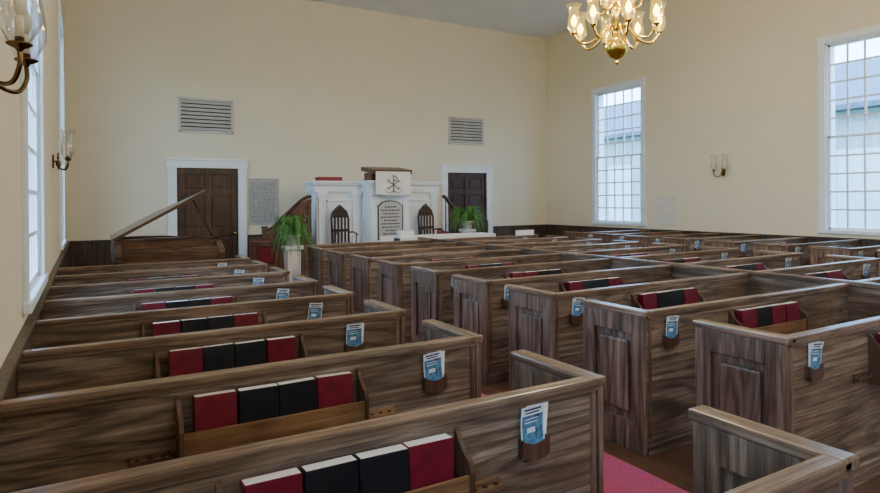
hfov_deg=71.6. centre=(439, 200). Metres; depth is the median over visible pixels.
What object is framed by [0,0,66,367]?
wall
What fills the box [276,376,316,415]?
hymnal
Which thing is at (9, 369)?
baseboard
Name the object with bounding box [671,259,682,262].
hymnal
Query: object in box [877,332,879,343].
hymnal
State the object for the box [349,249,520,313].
pew
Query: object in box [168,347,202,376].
hymnal
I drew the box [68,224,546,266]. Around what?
baseboard
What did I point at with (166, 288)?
hymnal
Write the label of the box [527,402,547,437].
leaflet
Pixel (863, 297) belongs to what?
partition
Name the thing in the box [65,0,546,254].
wall
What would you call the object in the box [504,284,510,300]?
leaflet
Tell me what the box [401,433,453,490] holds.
hymnal
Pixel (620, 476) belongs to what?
carpet
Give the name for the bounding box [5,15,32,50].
candle
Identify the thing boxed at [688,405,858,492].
pew
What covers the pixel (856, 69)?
neighboring building
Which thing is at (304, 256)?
pew
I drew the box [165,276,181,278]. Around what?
hymnal
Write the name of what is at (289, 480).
hymnal
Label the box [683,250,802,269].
pew
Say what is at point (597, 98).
window
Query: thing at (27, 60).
candle
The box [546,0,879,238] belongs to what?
wall
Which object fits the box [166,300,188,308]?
hymnal
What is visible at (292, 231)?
potted fern
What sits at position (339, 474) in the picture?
hymnal
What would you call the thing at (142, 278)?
hymnal
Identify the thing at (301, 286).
pew
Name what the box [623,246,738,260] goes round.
pew
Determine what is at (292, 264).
plant stand
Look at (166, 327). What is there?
hymnal
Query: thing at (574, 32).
candle
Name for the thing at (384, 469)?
hymnal
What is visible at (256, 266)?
pew
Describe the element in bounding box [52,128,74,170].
wall sconce
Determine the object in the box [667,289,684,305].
hymnal
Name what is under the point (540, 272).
hymnal
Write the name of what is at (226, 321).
hymnal
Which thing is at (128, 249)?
grand piano
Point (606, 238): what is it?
pew
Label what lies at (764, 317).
hymnal
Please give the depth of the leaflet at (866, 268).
7.19 m
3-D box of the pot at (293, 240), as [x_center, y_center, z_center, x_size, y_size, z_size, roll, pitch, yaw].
[-2.417,0.651,9.981,0.290,0.180,0.290,-1,0,-30]
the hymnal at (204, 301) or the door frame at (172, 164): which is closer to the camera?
the hymnal at (204, 301)
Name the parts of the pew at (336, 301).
rail, rail, panel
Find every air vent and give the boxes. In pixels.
[178,97,233,133]
[448,116,483,145]
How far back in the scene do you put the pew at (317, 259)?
9.87 m
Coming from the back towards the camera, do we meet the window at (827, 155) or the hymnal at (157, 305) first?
the window at (827, 155)
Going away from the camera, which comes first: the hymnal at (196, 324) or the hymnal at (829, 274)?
the hymnal at (196, 324)
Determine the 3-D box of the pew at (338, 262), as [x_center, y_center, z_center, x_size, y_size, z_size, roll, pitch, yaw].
[-0.449,1.226,9.626,2.549,0.956,0.693,-1,0,-30]
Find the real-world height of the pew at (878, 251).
0.956 m
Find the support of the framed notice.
attached to the wall at (737, 79)
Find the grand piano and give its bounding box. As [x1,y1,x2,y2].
[110,190,224,264]
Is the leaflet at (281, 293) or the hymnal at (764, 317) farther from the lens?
the leaflet at (281, 293)
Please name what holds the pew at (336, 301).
on the floor
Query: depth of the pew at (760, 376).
3.49 m
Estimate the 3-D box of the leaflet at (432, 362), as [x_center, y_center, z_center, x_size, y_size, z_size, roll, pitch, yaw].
[-0.032,0.894,3.191,0.129,0.210,0.015,-1,0,-30]
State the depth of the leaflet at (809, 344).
3.33 m
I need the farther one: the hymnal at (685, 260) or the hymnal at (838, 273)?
the hymnal at (685, 260)
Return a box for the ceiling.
[310,0,651,38]
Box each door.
[177,168,237,258]
[448,173,485,232]
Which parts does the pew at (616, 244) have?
rail, rail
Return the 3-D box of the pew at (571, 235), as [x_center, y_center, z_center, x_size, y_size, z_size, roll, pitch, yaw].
[3.990,1.187,14.326,2.224,0.956,0.693,-1,0,-30]
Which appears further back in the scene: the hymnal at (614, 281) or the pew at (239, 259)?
the pew at (239, 259)
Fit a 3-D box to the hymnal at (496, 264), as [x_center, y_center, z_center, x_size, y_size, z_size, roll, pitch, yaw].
[0.728,0.941,7.850,0.173,0.253,0.066,0,0,-31]
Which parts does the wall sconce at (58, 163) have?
lamp shade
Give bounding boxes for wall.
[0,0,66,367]
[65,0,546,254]
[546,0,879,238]
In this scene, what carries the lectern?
on the pulpit
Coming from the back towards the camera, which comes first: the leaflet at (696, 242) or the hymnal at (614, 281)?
the leaflet at (696, 242)
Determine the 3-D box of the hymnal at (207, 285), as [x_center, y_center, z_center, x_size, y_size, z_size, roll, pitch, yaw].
[-2.346,0.968,6.072,0.174,0.254,0.074,-1,0,-32]
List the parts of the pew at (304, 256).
panel, rail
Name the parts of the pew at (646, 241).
panel, rail, rail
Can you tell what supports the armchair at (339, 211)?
on the platform
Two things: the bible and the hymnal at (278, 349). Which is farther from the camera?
the bible
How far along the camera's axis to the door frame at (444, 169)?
16.58 m
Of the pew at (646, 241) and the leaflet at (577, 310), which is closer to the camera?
the leaflet at (577, 310)
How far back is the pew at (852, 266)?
7.05 m
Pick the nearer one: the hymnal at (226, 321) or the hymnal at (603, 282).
the hymnal at (226, 321)
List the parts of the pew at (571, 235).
rail, panel, rail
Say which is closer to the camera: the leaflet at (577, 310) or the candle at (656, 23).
the leaflet at (577, 310)
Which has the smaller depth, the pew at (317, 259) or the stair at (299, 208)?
the pew at (317, 259)
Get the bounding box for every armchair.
[330,205,357,243]
[417,204,443,234]
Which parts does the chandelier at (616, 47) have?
bulb, bulb, arm, bulb, arm, arm, arm, arm, arm, arm, bulb, arm, arm, bulb, arm, arm, bulb, bulb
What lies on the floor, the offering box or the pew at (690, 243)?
the pew at (690, 243)
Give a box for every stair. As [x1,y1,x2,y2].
[247,195,311,268]
[437,195,487,233]
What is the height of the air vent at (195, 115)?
0.750 m
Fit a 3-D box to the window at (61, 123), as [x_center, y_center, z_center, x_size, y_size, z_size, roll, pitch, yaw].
[-6.028,-1.082,9.475,0.330,3.610,1.830,-1,0,-30]
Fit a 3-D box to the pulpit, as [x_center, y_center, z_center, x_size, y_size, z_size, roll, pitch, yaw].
[-1.360,0.467,13.798,3.204,1.790,1.263,-1,0,-30]
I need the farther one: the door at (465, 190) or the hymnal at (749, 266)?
the door at (465, 190)
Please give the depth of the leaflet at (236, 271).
7.16 m
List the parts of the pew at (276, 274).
rail, rail, panel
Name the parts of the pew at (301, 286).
rail, rail, panel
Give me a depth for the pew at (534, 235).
12.38 m
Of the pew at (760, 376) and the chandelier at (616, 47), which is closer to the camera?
the pew at (760, 376)
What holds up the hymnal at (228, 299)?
in the pew at (301, 286)
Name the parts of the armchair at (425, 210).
backrest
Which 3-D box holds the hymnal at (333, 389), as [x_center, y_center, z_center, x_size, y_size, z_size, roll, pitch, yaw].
[-0.502,0.952,2.889,0.175,0.256,0.077,-1,0,-29]
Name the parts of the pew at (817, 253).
rail, panel, rail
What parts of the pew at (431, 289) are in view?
rail, panel, rail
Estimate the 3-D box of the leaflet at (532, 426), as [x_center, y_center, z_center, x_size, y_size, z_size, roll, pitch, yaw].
[0.361,0.891,2.356,0.120,0.206,0.015,-1,0,-30]
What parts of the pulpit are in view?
cornice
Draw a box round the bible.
[315,177,341,180]
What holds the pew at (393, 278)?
on the floor
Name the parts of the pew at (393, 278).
rail, panel, rail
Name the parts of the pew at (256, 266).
rail, rail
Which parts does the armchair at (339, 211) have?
armrest, backrest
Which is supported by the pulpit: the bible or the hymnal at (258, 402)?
the bible
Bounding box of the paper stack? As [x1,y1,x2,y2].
[396,230,413,236]
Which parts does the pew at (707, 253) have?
rail, panel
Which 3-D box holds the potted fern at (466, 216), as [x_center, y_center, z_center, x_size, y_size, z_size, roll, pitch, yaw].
[0.628,0.482,14.208,1.006,0.737,0.934,-1,0,-8]
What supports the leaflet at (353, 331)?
in the pew at (41, 371)
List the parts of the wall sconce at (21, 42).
arm, arm, bulb, lamp shade, lamp shade, bulb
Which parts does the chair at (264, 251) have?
backrest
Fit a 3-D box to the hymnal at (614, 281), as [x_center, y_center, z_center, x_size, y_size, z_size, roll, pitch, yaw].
[1.804,0.931,6.347,0.172,0.252,0.067,-1,0,-30]
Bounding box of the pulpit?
[302,180,442,244]
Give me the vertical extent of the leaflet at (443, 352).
0.209 m
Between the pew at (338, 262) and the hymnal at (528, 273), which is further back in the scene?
the pew at (338, 262)
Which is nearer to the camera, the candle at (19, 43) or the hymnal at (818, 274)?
the candle at (19, 43)
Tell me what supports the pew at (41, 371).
on the floor
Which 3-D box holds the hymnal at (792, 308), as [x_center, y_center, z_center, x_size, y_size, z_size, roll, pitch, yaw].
[2.725,0.923,4.755,0.173,0.253,0.068,0,0,-32]
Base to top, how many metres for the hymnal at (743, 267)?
0.254 m
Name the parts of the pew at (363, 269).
rail, panel, rail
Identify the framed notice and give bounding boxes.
[657,197,674,224]
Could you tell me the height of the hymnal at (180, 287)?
0.255 m
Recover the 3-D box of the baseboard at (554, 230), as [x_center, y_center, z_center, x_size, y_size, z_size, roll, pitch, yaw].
[7.311,1.154,10.820,0.055,0.965,16.600,-1,0,-30]
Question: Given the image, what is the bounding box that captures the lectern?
[361,167,411,180]
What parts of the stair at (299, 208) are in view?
newel post, handrail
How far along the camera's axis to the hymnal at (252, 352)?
3.57 m
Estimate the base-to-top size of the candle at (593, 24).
0.125 m
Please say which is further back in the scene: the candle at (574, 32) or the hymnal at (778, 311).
the candle at (574, 32)
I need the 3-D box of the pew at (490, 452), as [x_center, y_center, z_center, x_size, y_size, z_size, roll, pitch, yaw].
[-0.361,1.225,2.210,2.194,0.956,0.653,-1,0,-30]
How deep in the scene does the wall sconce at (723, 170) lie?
12.98 m
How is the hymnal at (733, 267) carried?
in the pew at (771, 259)
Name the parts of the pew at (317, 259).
rail, panel, rail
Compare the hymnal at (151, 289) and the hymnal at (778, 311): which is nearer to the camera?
the hymnal at (778, 311)
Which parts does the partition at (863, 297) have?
partition rail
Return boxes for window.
[21,0,47,314]
[57,0,66,249]
[591,77,646,225]
[817,24,879,235]
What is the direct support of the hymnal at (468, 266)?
in the pew at (393, 278)
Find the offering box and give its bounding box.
[515,230,533,235]
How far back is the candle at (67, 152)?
7.02 m
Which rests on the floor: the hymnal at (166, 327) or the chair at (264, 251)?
the chair at (264, 251)
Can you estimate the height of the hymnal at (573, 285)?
0.254 m
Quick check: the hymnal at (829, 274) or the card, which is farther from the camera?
the card
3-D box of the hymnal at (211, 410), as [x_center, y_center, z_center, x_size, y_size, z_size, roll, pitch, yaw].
[-0.966,0.956,2.621,0.174,0.256,0.078,0,0,-31]
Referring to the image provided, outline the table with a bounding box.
[394,232,495,240]
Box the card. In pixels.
[380,236,393,241]
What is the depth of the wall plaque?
13.85 m
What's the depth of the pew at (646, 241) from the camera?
12.30 m
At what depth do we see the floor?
3.93 m
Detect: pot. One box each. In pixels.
[283,234,300,245]
[462,221,472,228]
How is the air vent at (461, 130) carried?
in the wall at (316, 89)
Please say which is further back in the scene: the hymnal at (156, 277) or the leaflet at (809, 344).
the hymnal at (156, 277)
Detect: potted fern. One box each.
[270,214,313,262]
[446,205,488,232]
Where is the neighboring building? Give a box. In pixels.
[604,57,879,228]
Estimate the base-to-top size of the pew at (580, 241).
0.956 m
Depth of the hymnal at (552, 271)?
7.13 m
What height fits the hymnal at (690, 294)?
0.254 m
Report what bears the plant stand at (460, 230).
on the floor
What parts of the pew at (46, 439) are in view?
rail, rail, panel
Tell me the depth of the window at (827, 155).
11.18 m
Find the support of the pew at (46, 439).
on the floor
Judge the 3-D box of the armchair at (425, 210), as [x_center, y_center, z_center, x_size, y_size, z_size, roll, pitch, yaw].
[-0.217,0.713,13.824,0.440,1.277,0.521,-1,0,-30]
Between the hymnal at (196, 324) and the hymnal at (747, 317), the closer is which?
the hymnal at (196, 324)
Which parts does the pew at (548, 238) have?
rail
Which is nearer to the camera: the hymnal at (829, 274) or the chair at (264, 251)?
the hymnal at (829, 274)
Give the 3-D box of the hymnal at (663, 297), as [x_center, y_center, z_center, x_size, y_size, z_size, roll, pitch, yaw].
[1.958,0.930,5.372,0.175,0.254,0.066,0,0,-30]
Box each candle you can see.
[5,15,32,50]
[14,34,38,65]
[64,150,70,159]
[570,26,577,35]
[590,17,596,26]
[625,13,632,22]
[653,16,660,25]
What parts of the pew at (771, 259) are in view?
rail, rail, panel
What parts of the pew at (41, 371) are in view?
rail, panel, rail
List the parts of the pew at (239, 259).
rail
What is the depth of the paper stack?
12.34 m
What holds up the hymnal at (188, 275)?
in the pew at (256, 266)
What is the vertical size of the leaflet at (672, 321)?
0.209 m
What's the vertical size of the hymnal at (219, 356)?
0.254 m
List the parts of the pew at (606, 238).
rail, panel, rail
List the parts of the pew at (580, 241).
rail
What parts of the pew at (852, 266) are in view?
rail, rail, panel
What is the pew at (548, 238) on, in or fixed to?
on the floor
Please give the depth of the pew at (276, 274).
5.91 m
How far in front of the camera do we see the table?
12.79 m
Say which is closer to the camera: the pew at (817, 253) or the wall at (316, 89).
the pew at (817, 253)
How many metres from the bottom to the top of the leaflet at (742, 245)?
0.207 m
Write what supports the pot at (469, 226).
attached to the potted fern at (466, 216)
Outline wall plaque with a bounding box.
[249,178,278,224]
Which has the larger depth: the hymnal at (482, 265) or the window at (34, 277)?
the hymnal at (482, 265)
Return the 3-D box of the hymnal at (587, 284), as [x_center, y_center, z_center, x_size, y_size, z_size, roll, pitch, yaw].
[1.493,0.934,6.173,0.176,0.256,0.078,0,0,-31]
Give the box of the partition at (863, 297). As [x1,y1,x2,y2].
[417,237,879,321]
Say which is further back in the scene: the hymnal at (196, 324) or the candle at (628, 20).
the candle at (628, 20)
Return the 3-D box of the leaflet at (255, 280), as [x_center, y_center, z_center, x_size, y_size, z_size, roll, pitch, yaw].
[-1.899,0.911,6.363,0.129,0.210,0.015,-1,0,-30]
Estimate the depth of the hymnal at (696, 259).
8.38 m
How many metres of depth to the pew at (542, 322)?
5.09 m
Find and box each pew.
[0,319,482,492]
[10,349,605,492]
[18,299,406,397]
[32,285,354,348]
[41,275,317,319]
[48,266,289,299]
[53,260,267,285]
[57,255,249,275]
[298,239,431,276]
[308,242,457,294]
[327,245,486,290]
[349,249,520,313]
[376,253,561,343]
[410,258,611,342]
[445,234,537,240]
[452,264,672,384]
[465,235,567,243]
[494,237,601,247]
[507,272,749,390]
[534,240,640,251]
[564,229,650,240]
[574,243,685,255]
[581,282,849,456]
[592,231,682,243]
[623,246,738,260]
[625,233,718,246]
[661,234,759,251]
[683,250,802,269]
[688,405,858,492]
[692,316,879,487]
[703,237,806,257]
[752,239,860,265]
[759,255,879,280]
[809,245,879,264]
[856,277,879,282]
[877,250,879,276]
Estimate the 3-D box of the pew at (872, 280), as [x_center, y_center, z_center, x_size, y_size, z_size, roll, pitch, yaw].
[4.555,1.182,6.147,2.549,0.956,0.693,-1,0,-30]
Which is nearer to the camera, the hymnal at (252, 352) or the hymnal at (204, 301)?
the hymnal at (252, 352)
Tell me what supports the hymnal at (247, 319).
in the pew at (336, 301)
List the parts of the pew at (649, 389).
rail, panel, rail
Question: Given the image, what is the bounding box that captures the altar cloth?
[376,171,410,195]
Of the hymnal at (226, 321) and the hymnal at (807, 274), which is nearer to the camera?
the hymnal at (226, 321)
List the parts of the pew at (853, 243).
rail, panel, rail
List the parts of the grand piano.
piano lid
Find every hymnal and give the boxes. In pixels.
[128,278,145,280]
[134,288,153,293]
[142,302,164,310]
[147,277,164,279]
[152,320,179,335]
[154,287,174,291]
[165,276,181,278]
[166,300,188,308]
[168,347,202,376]
[175,285,193,290]
[180,317,207,332]
[182,275,198,277]
[189,298,210,306]
[192,389,236,431]
[194,284,213,288]
[201,343,234,371]
[207,315,233,329]
[211,296,231,304]
[233,312,258,326]
[233,339,265,367]
[236,383,278,423]
[240,467,302,492]
[265,336,295,362]
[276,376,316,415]
[300,454,358,492]
[314,371,352,408]
[354,443,408,492]
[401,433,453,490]
[466,265,479,268]
[480,264,490,267]
[491,263,502,266]
[510,272,524,277]
[525,271,537,276]
[538,270,549,275]
[550,269,561,274]
[566,281,582,290]
[580,280,595,288]
[592,278,607,287]
[608,277,620,286]
[638,292,656,309]
[654,291,671,307]
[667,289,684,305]
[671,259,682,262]
[683,258,691,262]
[683,287,697,303]
[692,257,699,261]
[725,266,737,268]
[734,265,746,269]
[735,308,757,328]
[744,264,755,270]
[751,306,771,326]
[754,263,763,270]
[765,303,785,324]
[779,301,798,321]
[802,273,815,276]
[816,272,825,277]
[825,271,834,278]
[833,270,842,279]
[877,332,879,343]
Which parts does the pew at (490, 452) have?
rail, panel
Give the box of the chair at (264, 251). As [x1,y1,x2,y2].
[251,241,279,271]
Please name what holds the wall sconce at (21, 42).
attached to the wall at (12, 319)
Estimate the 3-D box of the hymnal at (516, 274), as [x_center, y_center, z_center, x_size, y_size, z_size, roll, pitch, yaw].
[0.878,0.940,6.878,0.174,0.255,0.074,-1,0,-30]
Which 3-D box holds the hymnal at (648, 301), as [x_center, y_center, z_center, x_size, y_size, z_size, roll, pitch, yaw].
[1.802,0.931,5.285,0.175,0.255,0.071,0,0,-30]
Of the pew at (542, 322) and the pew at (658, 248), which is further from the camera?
the pew at (658, 248)
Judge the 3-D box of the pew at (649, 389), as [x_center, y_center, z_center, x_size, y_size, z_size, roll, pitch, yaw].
[2.320,1.202,4.851,2.549,0.956,0.693,-1,0,-30]
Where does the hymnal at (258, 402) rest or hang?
in the pew at (46, 439)
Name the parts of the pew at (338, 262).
rail, panel, rail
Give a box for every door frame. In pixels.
[165,158,248,256]
[440,165,493,232]
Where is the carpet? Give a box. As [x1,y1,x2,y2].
[481,393,688,492]
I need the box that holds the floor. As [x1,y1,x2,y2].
[481,381,879,492]
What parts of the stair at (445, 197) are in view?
handrail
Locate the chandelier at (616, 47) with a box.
[567,0,666,64]
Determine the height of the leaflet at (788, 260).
0.205 m
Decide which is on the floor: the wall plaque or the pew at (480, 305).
the pew at (480, 305)
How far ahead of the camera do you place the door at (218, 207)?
13.34 m
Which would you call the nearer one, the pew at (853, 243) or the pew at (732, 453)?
the pew at (732, 453)
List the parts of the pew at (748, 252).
rail, panel, rail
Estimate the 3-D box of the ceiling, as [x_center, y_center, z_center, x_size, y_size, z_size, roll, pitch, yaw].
[2.043,-4.843,7.798,12.670,0.150,17.160,-1,0,-30]
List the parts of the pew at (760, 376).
rail, panel, rail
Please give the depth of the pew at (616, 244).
10.07 m
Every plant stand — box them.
[281,245,303,281]
[459,229,475,232]
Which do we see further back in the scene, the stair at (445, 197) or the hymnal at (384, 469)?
the stair at (445, 197)
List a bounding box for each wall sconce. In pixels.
[0,0,46,93]
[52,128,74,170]
[710,155,727,176]
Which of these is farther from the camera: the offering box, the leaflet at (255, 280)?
the offering box
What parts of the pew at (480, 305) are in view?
rail, panel, rail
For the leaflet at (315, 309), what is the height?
0.212 m
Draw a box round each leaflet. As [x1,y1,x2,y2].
[234,270,243,273]
[253,278,263,284]
[276,289,289,298]
[307,303,322,318]
[346,323,362,346]
[423,350,442,392]
[427,351,444,376]
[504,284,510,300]
[521,403,543,459]
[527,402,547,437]
[572,297,584,315]
[666,316,678,337]
[695,241,698,248]
[741,244,744,255]
[786,258,791,266]
[808,341,819,366]
[810,342,823,369]
[864,264,869,276]
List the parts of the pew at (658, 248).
rail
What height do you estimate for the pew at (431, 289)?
0.956 m
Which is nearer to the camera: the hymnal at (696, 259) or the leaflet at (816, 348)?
the leaflet at (816, 348)
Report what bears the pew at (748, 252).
on the floor
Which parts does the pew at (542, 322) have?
rail, panel, rail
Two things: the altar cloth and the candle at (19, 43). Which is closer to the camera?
the candle at (19, 43)
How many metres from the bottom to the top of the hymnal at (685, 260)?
0.250 m
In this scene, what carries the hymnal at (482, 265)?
in the pew at (393, 278)
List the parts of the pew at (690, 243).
rail, panel, rail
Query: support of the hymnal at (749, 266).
in the pew at (771, 259)
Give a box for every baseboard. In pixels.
[0,241,69,402]
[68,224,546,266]
[547,224,879,246]
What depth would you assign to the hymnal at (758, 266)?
7.59 m

